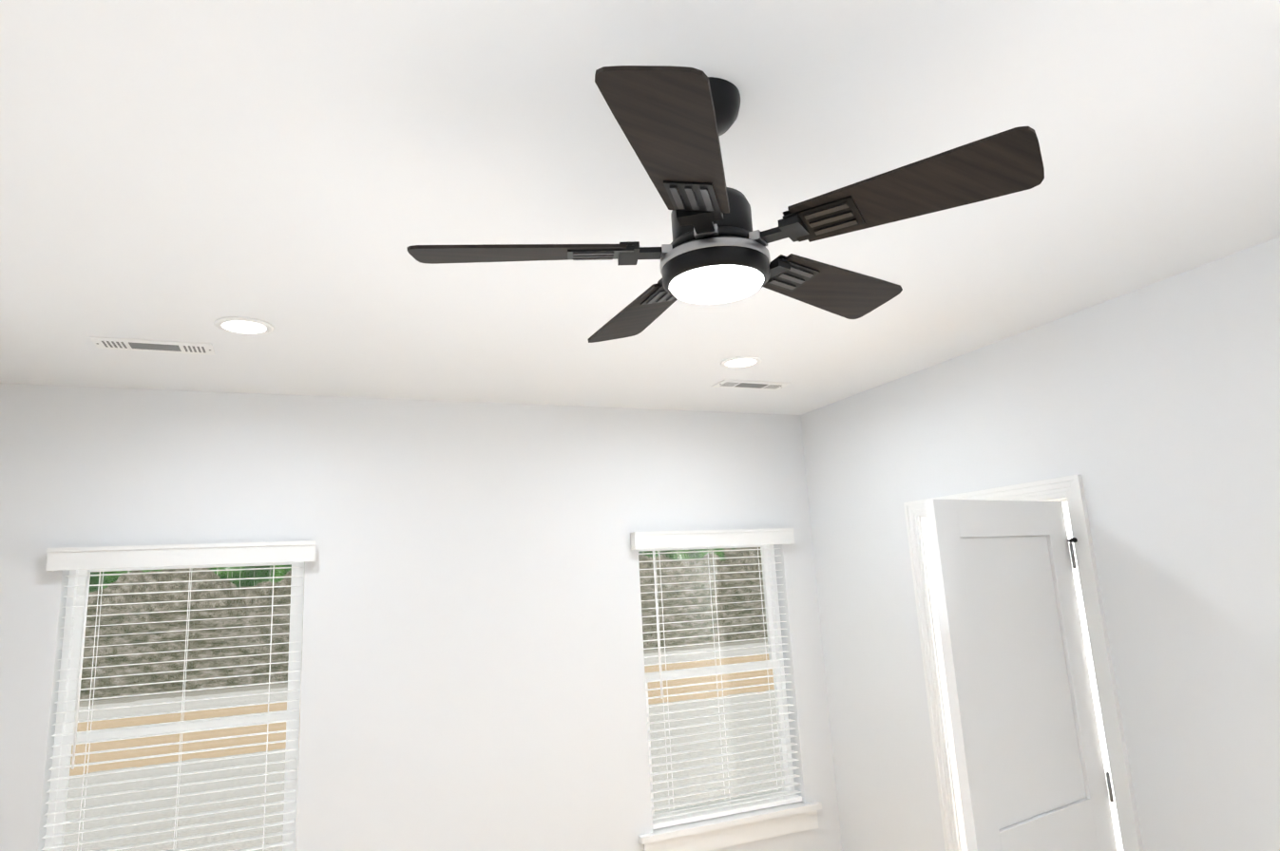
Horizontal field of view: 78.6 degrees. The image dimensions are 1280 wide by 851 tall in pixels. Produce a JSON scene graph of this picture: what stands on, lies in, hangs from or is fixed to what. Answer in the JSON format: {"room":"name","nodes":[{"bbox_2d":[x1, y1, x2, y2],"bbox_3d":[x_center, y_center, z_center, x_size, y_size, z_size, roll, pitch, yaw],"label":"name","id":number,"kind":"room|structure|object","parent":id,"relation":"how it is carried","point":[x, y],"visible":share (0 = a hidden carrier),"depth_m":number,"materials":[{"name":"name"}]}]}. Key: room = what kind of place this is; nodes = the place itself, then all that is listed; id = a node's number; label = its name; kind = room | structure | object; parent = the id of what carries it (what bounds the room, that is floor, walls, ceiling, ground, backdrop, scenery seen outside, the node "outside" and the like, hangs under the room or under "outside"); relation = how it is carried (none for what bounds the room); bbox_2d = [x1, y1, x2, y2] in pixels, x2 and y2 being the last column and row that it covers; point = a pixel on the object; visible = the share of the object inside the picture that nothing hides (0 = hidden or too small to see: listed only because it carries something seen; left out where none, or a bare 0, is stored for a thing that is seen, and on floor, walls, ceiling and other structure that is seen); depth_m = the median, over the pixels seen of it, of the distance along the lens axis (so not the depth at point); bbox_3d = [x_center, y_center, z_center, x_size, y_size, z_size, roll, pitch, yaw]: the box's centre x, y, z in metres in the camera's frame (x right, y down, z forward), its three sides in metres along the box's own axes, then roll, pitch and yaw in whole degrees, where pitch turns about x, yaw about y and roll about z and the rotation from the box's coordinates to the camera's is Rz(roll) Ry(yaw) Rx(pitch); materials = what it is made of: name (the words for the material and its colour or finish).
{"room":"bedroom","nodes":[
{"label":"bedroom","id":0,"kind":"room"},
{"bbox_2d":[0,382,841,850],"bbox_3d":[-0.825,1.230,3.568,4.220,2.717,0.160,2,-12,-23],"label":"wall","id":1,"kind":"structure","parent":0,"point":[473,676],"depth_m":3.52,"materials":[{"name":"white paint"}]},
{"bbox_2d":[40,540,315,850],"bbox_3d":[-1.817,1.251,3.099,1.010,1.533,0.222,2,-12,-23],"label":"window","id":2,"kind":"structure","parent":1,"relation":"in","point":[80,564],"depth_m":3.12,"materials":[{"name":"white paint"}]},
{"bbox_2d":[630,528,821,850],"bbox_3d":[0.405,1.319,4.041,1.010,1.533,0.222,2,-12,-23],"label":"window","id":3,"kind":"structure","parent":1,"relation":"in","point":[730,822],"depth_m":4.00,"materials":[{"name":"white paint"}]},
{"bbox_2d":[0,0,1279,415],"bbox_3d":[0.123,-0.670,1.467,4.220,0.080,5.440,2,-12,-23],"label":"ceiling","id":4,"kind":"structure","parent":0,"point":[300,175],"depth_m":1.76,"materials":[{"name":"white paint"}]},
{"bbox_2d":[89,336,215,355],"bbox_3d":[-1.687,-0.276,2.722,0.360,0.007,0.125,2,-12,-23],"label":"ceiling vent","id":5,"kind":"object","parent":4,"relation":"in","point":[127,344],"visible":1,"depth_m":2.71,"materials":[{"name":"white metal"}]},
{"bbox_2d":[213,316,273,335],"bbox_3d":[-1.303,-0.326,2.576,0.176,0.006,0.176,2,-12,-23],"label":"recessed light","id":6,"kind":"object","parent":4,"relation":"in","point":[244,326],"visible":0.98,"depth_m":2.57,"materials":[{"name":"white paint"}]},
{"bbox_2d":[406,65,1044,343],"bbox_3d":[0.117,-0.423,1.492,1.062,0.393,1.016,2,-12,-23],"label":"ceiling fan","id":7,"kind":"object","parent":4,"relation":"hanging from","point":[675,123],"visible":1,"depth_m":1.30,"materials":[{"name":"brown wood"}]},
{"bbox_2d":[720,356,761,368],"bbox_3d":[0.429,-0.269,3.331,0.176,0.006,0.176,2,-12,-23],"label":"recessed light","id":8,"kind":"object","parent":4,"relation":"in","point":[738,362],"visible":0.96,"depth_m":3.32,"materials":[{"name":"white paint"}]},
{"bbox_2d":[711,379,790,390],"bbox_3d":[0.532,-0.193,3.737,0.360,0.007,0.125,2,-12,-23],"label":"ceiling vent","id":9,"kind":"object","parent":4,"relation":"in","point":[750,385],"visible":1,"depth_m":3.72,"materials":[{"name":"white metal"}]},
{"bbox_2d":[801,236,1279,850],"bbox_3d":[2.097,0.741,1.913,0.160,2.717,5.280,2,-12,-23],"label":"wall","id":10,"kind":"structure","parent":0,"point":[1149,413],"depth_m":2.69,"materials":[{"name":"white paint"}]},
{"bbox_2d":[923,499,1117,850],"bbox_3d":[1.324,1.250,2.524,0.763,2.022,0.224,2,-12,-23],"label":"hall door","id":11,"kind":"structure","parent":10,"relation":"in","point":[1030,767],"depth_m":2.60,"materials":[{"name":"white paint"}]},
{"bbox_2d":[903,475,1143,850],"bbox_3d":[1.572,1.313,3.110,0.199,2.121,0.922,2,-12,-23],"label":"door frame","id":12,"kind":"structure","parent":10,"relation":"attached to","point":[1069,490],"depth_m":3.10,"materials":[{"name":"white paint"}]},
{"bbox_2d":[1062,502,1123,850],"bbox_3d":[2.191,1.059,3.527,1.290,2.717,2.640,2,-12,-23],"label":"wall","id":13,"kind":"structure","parent":0,"point":[1094,685],"depth_m":4.36,"materials":[{"name":"white paint"}]},
{"label":"outside","id":14,"kind":"structure","parent":0,"visible":0},
{"bbox_2d":[62,639,782,850],"bbox_3d":[-4.352,9.235,33.633,140.000,0.001,59.790,2,-12,-23],"label":"ground","id":15,"kind":"structure","parent":14,"point":[190,757],"depth_m":11.25,"materials":[{"name":"beige concrete"}]},
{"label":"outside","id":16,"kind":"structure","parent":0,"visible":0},
{"bbox_2d":[79,548,767,702],"bbox_3d":[-0.924,5.544,25.814,120.000,3.800,0.001,2,-12,-23],"label":"stone wall","id":17,"kind":"structure","parent":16,"point":[242,641],"depth_m":21.30,"materials":[{"name":"grey stone"}]},
{"bbox_2d":[87,547,763,622],"bbox_3d":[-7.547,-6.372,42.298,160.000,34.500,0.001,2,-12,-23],"label":"trees","id":18,"kind":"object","parent":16,"point":[247,584],"depth_m":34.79,"materials":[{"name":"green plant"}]}
]}

